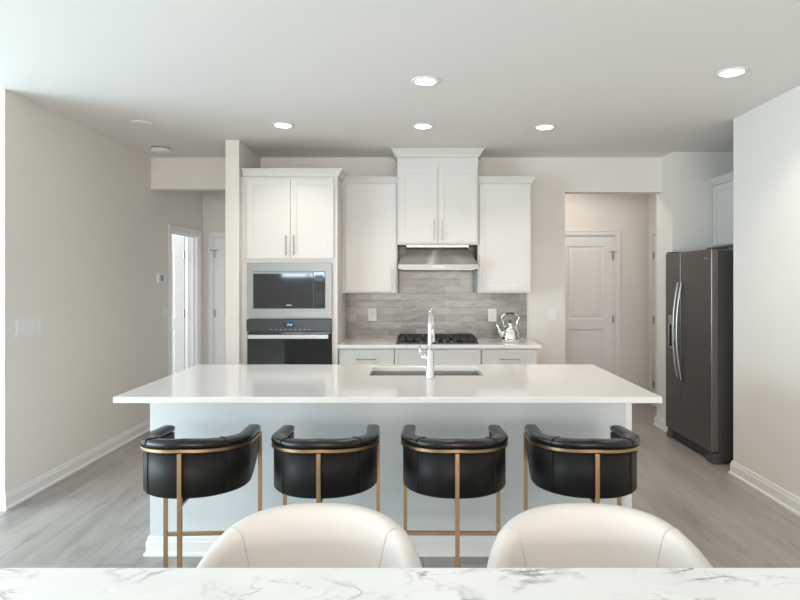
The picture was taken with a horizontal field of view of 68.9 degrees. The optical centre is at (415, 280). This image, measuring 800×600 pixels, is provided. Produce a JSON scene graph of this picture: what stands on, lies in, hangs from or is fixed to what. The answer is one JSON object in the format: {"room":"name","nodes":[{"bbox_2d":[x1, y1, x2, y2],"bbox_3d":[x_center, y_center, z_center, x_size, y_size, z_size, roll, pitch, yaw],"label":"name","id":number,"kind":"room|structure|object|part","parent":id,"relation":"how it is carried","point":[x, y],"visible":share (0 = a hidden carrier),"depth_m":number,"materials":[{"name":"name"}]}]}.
{"room":"kitchen","nodes":[
{"label":"kitchen","id":0,"kind":"room"},
{"bbox_2d":[0,89,202,493],"bbox_3d":[-2.740,0.620,5.625,0.120,3.740,3.650,0,0,0],"label":"wall","id":1,"kind":"structure","parent":0,"point":[84,228],"depth_m":4.55,"materials":[{"name":"paint"}]},
{"bbox_2d":[16,317,41,337],"bbox_3d":[-2.675,0.319,4.028,0.008,0.129,0.260,0,0,0],"label":"light switch","id":2,"kind":"object","parent":1,"relation":"attached to","point":[25,327],"visible":1,"depth_m":4.02,"materials":[{"name":"white plastic"}]},
{"bbox_2d":[0,419,149,510],"bbox_3d":[-4.117,1.438,5.552,2.926,0.105,3.556,0,0,0],"label":"baseboard","id":3,"kind":"structure","parent":1,"relation":"attached to","point":[23,492],"depth_m":4.45,"materials":[{"name":"paint"}]},
{"bbox_2d":[157,273,164,282],"bbox_3d":[-2.666,-0.030,6.095,0.026,0.110,0.150,0,0,0],"label":"thermostat","id":4,"kind":"object","parent":1,"relation":"attached to","point":[160,276],"visible":1,"depth_m":6.07,"materials":[{"name":"white plastic"}]},
{"bbox_2d":[172,237,184,373],"bbox_3d":[-3.212,0.469,7.136,0.786,2.025,0.048,0,0,0],"label":"door","id":5,"kind":"structure","parent":1,"relation":"in","point":[178,243],"depth_m":7.12,"materials":[{"name":"paint"}]},
{"bbox_2d":[168,224,201,375],"bbox_3d":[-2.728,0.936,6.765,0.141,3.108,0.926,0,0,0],"label":"trim","id":6,"kind":"structure","parent":1,"relation":"attached to","point":[194,241],"depth_m":7.15,"materials":[{"name":"paint"}]},
{"bbox_2d":[172,234,187,368],"bbox_3d":[-4.210,0.120,6.760,2.820,2.740,3.520,0,0,0],"label":"wall","id":7,"kind":"structure","parent":0,"point":[173,235],"depth_m":8.40,"materials":[{"name":"paint"}]},
{"bbox_2d":[203,191,224,363],"bbox_3d":[-2.125,0.620,7.390,1.110,3.740,0.120,0,0,0],"label":"wall","id":8,"kind":"structure","parent":0,"point":[213,201],"depth_m":7.33,"materials":[{"name":"paint"}]},
{"bbox_2d":[208,231,224,363],"bbox_3d":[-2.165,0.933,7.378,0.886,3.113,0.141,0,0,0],"label":"trim","id":9,"kind":"structure","parent":8,"relation":"attached to","point":[212,235],"depth_m":7.31,"materials":[{"name":"paint"}]},
{"bbox_2d":[210,238,224,363],"bbox_3d":[-2.190,0.470,7.332,0.780,2.030,0.070,0,0,0],"label":"door","id":10,"kind":"structure","parent":8,"relation":"in","point":[219,252],"depth_m":7.33,"materials":[{"name":"paint"}]},
{"bbox_2d":[225,140,260,363],"bbox_3d":[-1.630,0.120,6.250,0.120,2.740,2.160,0,0,0],"label":"wall partition","id":11,"kind":"structure","parent":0,"point":[238,155],"depth_m":5.17,"materials":[{"name":"paint"}]},
{"bbox_2d":[0,0,799,156],"bbox_3d":[-1.135,-1.300,1.725,9.170,0.100,13.750,0,0,0],"label":"ceiling","id":12,"kind":"structure","parent":0,"point":[614,78],"depth_m":3.50,"materials":[{"name":"paint"}]},
{"bbox_2d":[130,120,152,126],"bbox_3d":[-2.170,-1.244,4.610,0.170,0.010,0.170,0,0,0],"label":"cover plate","id":13,"kind":"object","parent":12,"relation":"attached to","point":[134,122],"visible":1,"depth_m":4.59,"materials":[{"name":"paint"}]},
{"bbox_2d":[150,146,170,153],"bbox_3d":[-2.400,-1.228,5.480,0.176,0.042,0.176,0,0,0],"label":"smoke detector","id":14,"kind":"object","parent":12,"relation":"attached to","point":[155,149],"visible":1,"depth_m":5.43,"materials":[{"name":"grey plastic"}]},
{"bbox_2d":[272,122,293,128],"bbox_3d":[-1.065,-1.246,4.670,0.180,0.007,0.180,0,0,0],"label":"recessed light","id":15,"kind":"object","parent":12,"relation":"in","point":[284,125],"visible":1,"depth_m":4.66,"materials":[{"name":"white plastic"}]},
{"bbox_2d":[412,123,433,129],"bbox_3d":[0.056,-1.246,4.700,0.180,0.007,0.180,0,0,0],"label":"recessed light","id":16,"kind":"object","parent":12,"relation":"in","point":[422,126],"visible":1,"depth_m":4.69,"materials":[{"name":"white plastic"}]},
{"bbox_2d":[411,76,439,85],"bbox_3d":[0.060,-1.246,3.640,0.180,0.007,0.180,0,0,0],"label":"recessed light","id":17,"kind":"object","parent":12,"relation":"in","point":[421,80],"visible":1,"depth_m":3.63,"materials":[{"name":"white plastic"}]},
{"bbox_2d":[534,124,555,129],"bbox_3d":[1.046,-1.246,4.730,0.180,0.007,0.180,0,0,0],"label":"recessed light","id":18,"kind":"object","parent":12,"relation":"in","point":[542,126],"visible":1,"depth_m":4.72,"materials":[{"name":"white plastic"}]},
{"bbox_2d":[715,67,748,77],"bbox_3d":[1.890,-1.246,3.487,0.180,0.007,0.180,0,0,0],"label":"recessed light","id":19,"kind":"object","parent":12,"relation":"in","point":[731,72],"visible":1,"depth_m":3.48,"materials":[{"name":"white plastic"}]},
{"bbox_2d":[0,403,799,567],"bbox_3d":[-1.135,1.520,1.725,9.170,0.060,13.750,0,0,0],"label":"floor","id":20,"kind":"structure","parent":0,"point":[98,515],"depth_m":3.72,"materials":[{"name":"grey wood"}]},
{"bbox_2d":[140,424,261,567],"bbox_3d":[-0.984,1.076,2.629,0.486,0.828,0.479,0,0,-3],"label":"counter stool","id":21,"kind":"object","parent":20,"relation":"on","point":[182,469],"visible":0.93,"depth_m":2.46,"materials":[{"name":"black leather"}]},
{"bbox_3d":[-1.223,1.116,2.848,0.018,0.748,0.018,0,0,-3],"label":"leg","id":22,"kind":"part","parent":21,"relation":"part of","materials":[{"name":"gold metal"}]},
{"bbox_3d":[-0.972,1.101,2.399,0.018,0.778,0.018,0,0,-3],"label":"leg","id":23,"kind":"part","parent":21,"relation":"part of","materials":[{"name":"gold metal"}]},
{"bbox_3d":[-0.768,1.116,2.871,0.018,0.748,0.018,0,0,-3],"label":"leg","id":24,"kind":"part","parent":21,"relation":"part of","materials":[{"name":"gold metal"}]},
{"bbox_2d":[241,168,346,363],"bbox_3d":[-1.114,0.243,5.542,0.912,2.493,0.712,0,0,0],"label":"tall cabinet","id":25,"kind":"object","parent":20,"relation":"on","point":[290,215],"visible":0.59,"depth_m":5.22,"materials":[{"name":"paint"}]},
{"bbox_3d":[-1.321,-0.557,5.229,0.385,0.715,0.020,0,0,0],"label":"door","id":26,"kind":"part","parent":25,"relation":"part of","materials":[{"name":"paint"}]},
{"bbox_2d":[246,319,331,363],"bbox_3d":[-1.134,0.683,5.451,0.764,0.683,0.578,0,0,0],"label":"wall oven","id":27,"kind":"object","parent":25,"relation":"in","point":[269,341],"visible":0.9,"depth_m":5.21,"materials":[{"name":"black metal"}]},
{"bbox_3d":[-1.135,0.495,5.184,0.715,0.038,0.044,0,0,0],"label":"handle","id":28,"kind":"part","parent":27,"relation":"part of","materials":[{"name":"metal"}]},
{"bbox_3d":[-1.134,0.735,5.223,0.748,0.551,0.034,0,0,0],"label":"oven door","id":29,"kind":"part","parent":27,"relation":"part of","materials":[{"name":"black glass"}]},
{"bbox_3d":[-1.134,0.398,5.225,0.764,0.111,0.030,0,0,0],"label":"control panel","id":30,"kind":"part","parent":27,"relation":"part of","materials":[{"name":"black ceramic"}]},
{"bbox_2d":[247,263,331,317],"bbox_3d":[-1.132,0.083,5.434,0.760,0.489,0.452,0,0,0],"label":"microwave","id":31,"kind":"object","parent":25,"relation":"in","point":[274,290],"visible":1,"depth_m":5.21,"materials":[{"name":"metal"}]},
{"bbox_3d":[-1.188,0.081,5.224,0.536,0.327,0.028,0,0,0],"label":"door","id":32,"kind":"part","parent":31,"relation":"part of","materials":[{"name":"black glass"}]},
{"bbox_3d":[-0.866,0.081,5.224,0.104,0.327,0.028,0,0,0],"label":"control panel","id":33,"kind":"part","parent":31,"relation":"part of","materials":[{"name":"black glass"}]},
{"bbox_3d":[-1.107,-0.972,5.368,0.897,0.062,0.354,0,0,0],"label":"crown moulding","id":34,"kind":"part","parent":25,"relation":"part of","materials":[{"name":"paint"}]},
{"bbox_3d":[-0.931,-0.557,5.229,0.385,0.715,0.020,0,0,0],"label":"door","id":35,"kind":"part","parent":25,"relation":"part of","materials":[{"name":"paint"}]},
{"bbox_2d":[196,503,421,567],"bbox_3d":[-0.298,1.093,1.557,0.661,0.798,0.578,0,0,0],"label":"dining chair","id":36,"kind":"object","parent":20,"relation":"on","point":[303,535],"visible":0.62,"depth_m":1.75,"materials":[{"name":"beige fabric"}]},
{"bbox_2d":[271,424,379,511],"bbox_3d":[-0.407,1.076,2.629,0.486,0.828,0.479,0,0,-2],"label":"counter stool","id":37,"kind":"object","parent":20,"relation":"on","point":[319,469],"visible":0.96,"depth_m":2.45,"materials":[{"name":"black leather"}]},
{"bbox_3d":[-0.642,1.116,2.853,0.018,0.748,0.018,0,0,-2],"label":"leg","id":38,"kind":"part","parent":37,"relation":"part of","materials":[{"name":"gold metal"}]},
{"bbox_3d":[-0.401,1.101,2.399,0.018,0.778,0.018,0,0,-2],"label":"leg","id":39,"kind":"part","parent":37,"relation":"part of","materials":[{"name":"gold metal"}]},
{"bbox_3d":[-0.187,1.116,2.866,0.018,0.748,0.018,0,0,-2],"label":"leg","id":40,"kind":"part","parent":37,"relation":"part of","materials":[{"name":"gold metal"}]},
{"bbox_2d":[338,348,394,363],"bbox_3d":[-0.450,1.048,5.564,0.510,0.883,0.667,0,0,0],"label":"base cabinet","id":41,"kind":"object","parent":20,"relation":"on","point":[345,355],"visible":0.26,"depth_m":5.27,"materials":[{"name":"paint"}]},
{"bbox_2d":[338,338,541,347],"bbox_3d":[0.212,0.591,5.569,1.836,0.032,0.658,0,0,0],"label":"countertop","id":42,"kind":"structure","parent":41,"relation":"on","point":[348,342],"depth_m":5.28,"materials":[{"name":"white stone"}]},
{"bbox_2d":[396,334,478,343],"bbox_3d":[0.195,0.551,5.572,0.760,0.048,0.495,0,0,0],"label":"gas cooktop","id":43,"kind":"object","parent":42,"relation":"in","point":[402,338],"visible":0.92,"depth_m":5.42,"materials":[{"name":"black metal"}]},
{"bbox_2d":[495,312,518,342],"bbox_3d":[0.871,0.435,5.508,0.209,0.279,0.172,0,0,25],"label":"kettle","id":44,"kind":"object","parent":42,"relation":"on","point":[509,334],"visible":1,"depth_m":5.45,"materials":[{"name":"metal"}]},
{"bbox_3d":[0.795,0.468,5.489,0.100,0.149,0.049,0,0,0],"label":"spout","id":45,"kind":"part","parent":44,"relation":"part of","materials":[{"name":"metal"}]},
{"bbox_3d":[0.888,0.367,5.500,0.173,0.134,0.010,0,0,0],"label":"hoop handle","id":46,"kind":"part","parent":44,"relation":"part of","materials":[{"name":"metal"}]},
{"bbox_2d":[143,403,631,556],"bbox_3d":[-0.139,1.048,3.576,2.675,0.884,0.848,0,0,0],"label":"kitchen island","id":47,"kind":"object","parent":20,"relation":"on","point":[220,512],"visible":0.25,"depth_m":3.18,"materials":[{"name":"paint"}]},
{"bbox_3d":[-0.139,1.439,3.566,2.675,0.103,0.828,0,0,0],"label":"baseboard","id":48,"kind":"part","parent":47,"relation":"part of","materials":[{"name":"paint"}]},
{"bbox_2d":[113,364,661,402],"bbox_3d":[-0.141,0.591,3.455,2.725,0.031,1.130,0,0,0],"label":"island countertop","id":49,"kind":"structure","parent":47,"relation":"on","point":[200,383],"depth_m":3.21,"materials":[{"name":"white stone"}]},
{"bbox_2d":[371,371,480,375],"bbox_3d":[0.064,0.719,3.735,0.712,0.223,0.382,0,0,0],"label":"undermount sink","id":50,"kind":"object","parent":49,"relation":"in","point":[375,373],"visible":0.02,"depth_m":3.92,"materials":[{"name":"metal"}]},
{"bbox_2d":[419,308,434,378],"bbox_3d":[0.093,0.368,3.530,0.087,0.413,0.222,0,0,19],"label":"kitchen faucet","id":51,"kind":"object","parent":49,"relation":"on","point":[429,356],"visible":1,"depth_m":3.44,"materials":[{"name":"silver metal"}]},
{"bbox_3d":[0.039,0.419,3.453,0.045,0.088,0.030,0,0,0],"label":"lever","id":52,"kind":"part","parent":51,"relation":"part of","materials":[{"name":"silver metal"}]},
{"bbox_3d":[0.092,0.282,3.540,0.027,0.240,0.198,0,0,6],"label":"spout","id":53,"kind":"part","parent":51,"relation":"part of","materials":[{"name":"silver metal"}]},
{"bbox_3d":[1.157,0.996,3.175,0.037,0.778,0.005,0,0,0],"label":"corner trim","id":54,"kind":"part","parent":47,"relation":"part of","materials":[{"name":"paint"}]},
{"bbox_2d":[0,568,799,599],"bbox_3d":[-0.050,1.115,0.979,2.700,0.750,1.057,0,0,0],"label":"dining table","id":55,"kind":"object","parent":20,"relation":"on","point":[15,583],"visible":1,"depth_m":1.43,"materials":[{"name":"white stone"}]},
{"bbox_2d":[395,348,480,363],"bbox_3d":[0.197,1.048,5.564,0.782,0.883,0.667,0,0,0],"label":"base cabinet","id":56,"kind":"object","parent":20,"relation":"on","point":[402,355],"visible":0.15,"depth_m":5.27,"materials":[{"name":"paint"}]},
{"bbox_2d":[401,424,507,567],"bbox_3d":[0.173,1.076,2.629,0.486,0.828,0.479,0,0,1],"label":"counter stool","id":57,"kind":"object","parent":20,"relation":"on","point":[456,469],"visible":0.94,"depth_m":2.45,"materials":[{"name":"black leather"}]},
{"bbox_3d":[-0.052,1.116,2.862,0.018,0.748,0.018,0,0,1],"label":"leg","id":58,"kind":"part","parent":57,"relation":"part of","materials":[{"name":"gold metal"}]},
{"bbox_3d":[0.170,1.101,2.398,0.018,0.778,0.018,0,0,1],"label":"leg","id":59,"kind":"part","parent":57,"relation":"part of","materials":[{"name":"gold metal"}]},
{"bbox_3d":[0.403,1.116,2.857,0.018,0.748,0.018,0,0,1],"label":"leg","id":60,"kind":"part","parent":57,"relation":"part of","materials":[{"name":"gold metal"}]},
{"bbox_2d":[481,348,536,363],"bbox_3d":[0.844,1.048,5.564,0.509,0.883,0.667,0,0,0],"label":"base cabinet","id":61,"kind":"object","parent":20,"relation":"on","point":[488,355],"visible":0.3,"depth_m":5.27,"materials":[{"name":"paint"}]},
{"bbox_2d":[524,424,639,510],"bbox_3d":[0.756,1.076,2.629,0.486,0.828,0.479,0,0,3],"label":"counter stool","id":62,"kind":"object","parent":20,"relation":"on","point":[594,469],"visible":0.9,"depth_m":2.45,"materials":[{"name":"black leather"}]},
{"bbox_3d":[0.539,1.116,2.869,0.018,0.748,0.018,0,0,3],"label":"leg","id":63,"kind":"part","parent":62,"relation":"part of","materials":[{"name":"gold metal"}]},
{"bbox_3d":[0.746,1.101,2.399,0.018,0.778,0.018,0,0,3],"label":"leg","id":64,"kind":"part","parent":62,"relation":"part of","materials":[{"name":"gold metal"}]},
{"bbox_3d":[0.994,1.116,2.849,0.018,0.748,0.018,0,0,3],"label":"leg","id":65,"kind":"part","parent":62,"relation":"part of","materials":[{"name":"gold metal"}]},
{"bbox_2d":[487,503,712,567],"bbox_3d":[0.514,1.093,1.557,0.661,0.798,0.578,0,0,0],"label":"dining chair","id":66,"kind":"object","parent":20,"relation":"on","point":[563,535],"visible":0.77,"depth_m":1.75,"materials":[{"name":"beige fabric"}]},
{"bbox_2d":[666,247,732,463],"bbox_3d":[2.769,0.607,5.170,0.861,1.766,0.884,0,0,0],"label":"refrigerator","id":67,"kind":"object","parent":20,"relation":"on","point":[699,283],"visible":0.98,"depth_m":4.92,"materials":[{"name":"metal"}]},
{"bbox_3d":[2.432,0.567,5.457,0.060,1.657,0.310,0,0,0],"label":"freezer door","id":68,"kind":"part","parent":67,"relation":"part of","materials":[{"name":"black metal"}]},
{"bbox_3d":[2.373,0.460,5.333,0.068,0.890,0.030,0,0,0],"label":"handle","id":69,"kind":"part","parent":67,"relation":"part of","materials":[{"name":"metal"}]},
{"bbox_3d":[2.373,0.460,5.264,0.068,0.890,0.030,0,0,0],"label":"handle","id":70,"kind":"part","parent":67,"relation":"part of","materials":[{"name":"metal"}]},
{"bbox_3d":[2.432,0.567,5.018,0.060,1.657,0.552,0,0,0],"label":"door","id":71,"kind":"part","parent":67,"relation":"part of","materials":[{"name":"black metal"}]},
{"bbox_2d":[151,157,661,417],"bbox_3d":[0.370,0.620,5.960,6.100,3.740,0.120,0,0,0],"label":"wall","id":72,"kind":"structure","parent":0,"point":[557,177],"depth_m":5.90,"materials":[{"name":"paint"}]},
{"bbox_2d":[342,176,397,292],"bbox_3d":[-0.441,-0.438,5.701,0.528,1.108,0.371,0,0,0],"label":"upper cabinet","id":73,"kind":"object","parent":72,"relation":"attached to","point":[369,203],"visible":0.98,"depth_m":5.55,"materials":[{"name":"paint"}]},
{"bbox_3d":[-0.443,-0.964,5.547,0.526,0.056,0.043,0,0,0],"label":"crown moulding","id":74,"kind":"part","parent":73,"relation":"part of","materials":[{"name":"paint"}]},
{"bbox_2d":[346,247,526,337],"bbox_3d":[0.206,0.117,5.894,1.824,0.914,0.012,0,0,0],"label":"tile backsplash","id":75,"kind":"structure","parent":72,"relation":"attached to","point":[457,309],"depth_m":5.89,"materials":[{"name":"grey tile"}]},
{"bbox_2d":[368,308,376,320],"bbox_3d":[-0.440,0.337,5.883,0.086,0.130,0.008,0,0,0],"label":"wall outlet","id":76,"kind":"object","parent":75,"relation":"attached to","point":[372,312],"visible":1,"depth_m":5.88,"materials":[{"name":"white plastic"}]},
{"bbox_2d":[488,309,496,320],"bbox_3d":[0.770,0.343,5.883,0.086,0.130,0.008,0,0,0],"label":"wall outlet","id":77,"kind":"object","parent":75,"relation":"attached to","point":[492,313],"visible":1,"depth_m":5.88,"materials":[{"name":"white plastic"}]},
{"bbox_2d":[391,148,484,246],"bbox_3d":[0.206,-0.797,5.680,0.878,0.904,0.414,0,0,0],"label":"upper cabinet","id":78,"kind":"object","parent":72,"relation":"attached to","point":[437,188],"visible":1,"depth_m":5.51,"materials":[{"name":"paint"}]},
{"bbox_3d":[0.022,-0.715,5.519,0.364,0.710,0.020,0,0,0],"label":"door","id":79,"kind":"part","parent":78,"relation":"part of","materials":[{"name":"paint"}]},
{"bbox_3d":[0.206,-1.212,5.680,0.878,0.072,0.414,0,0,0],"label":"crown moulding","id":80,"kind":"part","parent":78,"relation":"part of","materials":[{"name":"paint"}]},
{"bbox_2d":[398,245,478,270],"bbox_3d":[0.206,-0.224,5.633,0.744,0.240,0.505,0,0,0],"label":"range hood","id":81,"kind":"object","parent":78,"relation":"attached to","point":[416,257],"visible":1,"depth_m":5.47,"materials":[{"name":"metal"}]},
{"bbox_3d":[0.391,-0.715,5.519,0.364,0.710,0.020,0,0,0],"label":"door","id":82,"kind":"part","parent":78,"relation":"part of","materials":[{"name":"paint"}]},
{"bbox_2d":[474,176,536,292],"bbox_3d":[0.867,-0.438,5.701,0.553,1.108,0.371,0,0,0],"label":"upper cabinet","id":83,"kind":"object","parent":72,"relation":"attached to","point":[502,253],"visible":0.98,"depth_m":5.55,"materials":[{"name":"paint"}]},
{"bbox_3d":[0.868,-0.964,5.706,0.551,0.056,0.361,0,0,0],"label":"crown moulding","id":84,"kind":"part","parent":83,"relation":"part of","materials":[{"name":"paint"}]},
{"bbox_2d":[548,308,555,320],"bbox_3d":[1.375,0.340,5.895,0.080,0.124,0.008,0,0,0],"label":"light switch","id":85,"kind":"object","parent":72,"relation":"attached to","point":[551,311],"visible":1,"depth_m":5.89,"materials":[{"name":"white plastic"}]},
{"bbox_2d":[653,415,667,432],"bbox_3d":[2.879,1.438,5.835,0.842,0.105,0.422,0,0,0],"label":"baseboard","id":86,"kind":"structure","parent":72,"relation":"attached to","point":[659,422],"depth_m":5.89,"materials":[{"name":"paint"}]},
{"bbox_2d":[565,194,647,389],"bbox_3d":[2.065,0.620,7.160,1.770,3.740,0.120,0,0,0],"label":"wall","id":87,"kind":"structure","parent":0,"point":[626,213],"depth_m":7.10,"materials":[{"name":"paint"}]},
{"bbox_2d":[565,237,616,373],"bbox_3d":[2.090,0.472,7.104,0.710,2.025,0.070,0,0,0],"label":"door","id":88,"kind":"structure","parent":87,"relation":"in","point":[589,317],"depth_m":7.11,"materials":[{"name":"paint"}]},
{"bbox_2d":[565,230,619,376],"bbox_3d":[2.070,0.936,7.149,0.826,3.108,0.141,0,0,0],"label":"trim","id":89,"kind":"structure","parent":87,"relation":"attached to","point":[615,234],"depth_m":7.08,"materials":[{"name":"paint"}]},
{"bbox_2d":[648,194,656,390],"bbox_3d":[2.890,0.620,6.560,0.120,3.740,1.080,0,0,0],"label":"wall","id":90,"kind":"structure","parent":0,"point":[652,198],"depth_m":7.04,"materials":[{"name":"paint"}]},
{"bbox_2d":[649,228,656,405],"bbox_3d":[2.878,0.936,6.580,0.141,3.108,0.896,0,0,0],"label":"trim","id":91,"kind":"structure","parent":90,"relation":"attached to","point":[652,232],"depth_m":6.97,"materials":[{"name":"paint"}]},
{"bbox_2d":[653,235,656,406],"bbox_3d":[2.847,0.472,6.588,0.048,2.025,0.756,0,0,0],"label":"door","id":92,"kind":"structure","parent":90,"relation":"in","point":[655,236],"depth_m":6.90,"materials":[{"name":"paint"}]},
{"bbox_2d":[662,85,799,497],"bbox_3d":[2.935,0.120,0.450,0.970,2.740,10.900,0,0,0],"label":"wall","id":93,"kind":"structure","parent":0,"point":[766,138],"depth_m":4.16,"materials":[{"name":"paint"}]},
{"bbox_2d":[710,172,732,246],"bbox_3d":[3.069,-0.656,5.074,0.457,0.653,1.145,0,0,0],"label":"upper cabinet","id":94,"kind":"object","parent":93,"relation":"attached to","point":[722,193],"visible":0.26,"depth_m":5.46,"materials":[{"name":"paint"}]},
{"bbox_3d":[2.870,-0.952,5.074,0.048,0.062,1.145,0,0,0],"label":"crown moulding","id":95,"kind":"part","parent":94,"relation":"part of","materials":[{"name":"paint"}]},
{"bbox_2d":[728,460,799,516],"bbox_3d":[2.737,1.438,-0.237,0.626,0.105,9.526,0,0,0],"label":"baseboard","id":96,"kind":"structure","parent":93,"relation":"attached to","point":[781,496],"depth_m":4.05,"materials":[{"name":"paint"}]}
]}

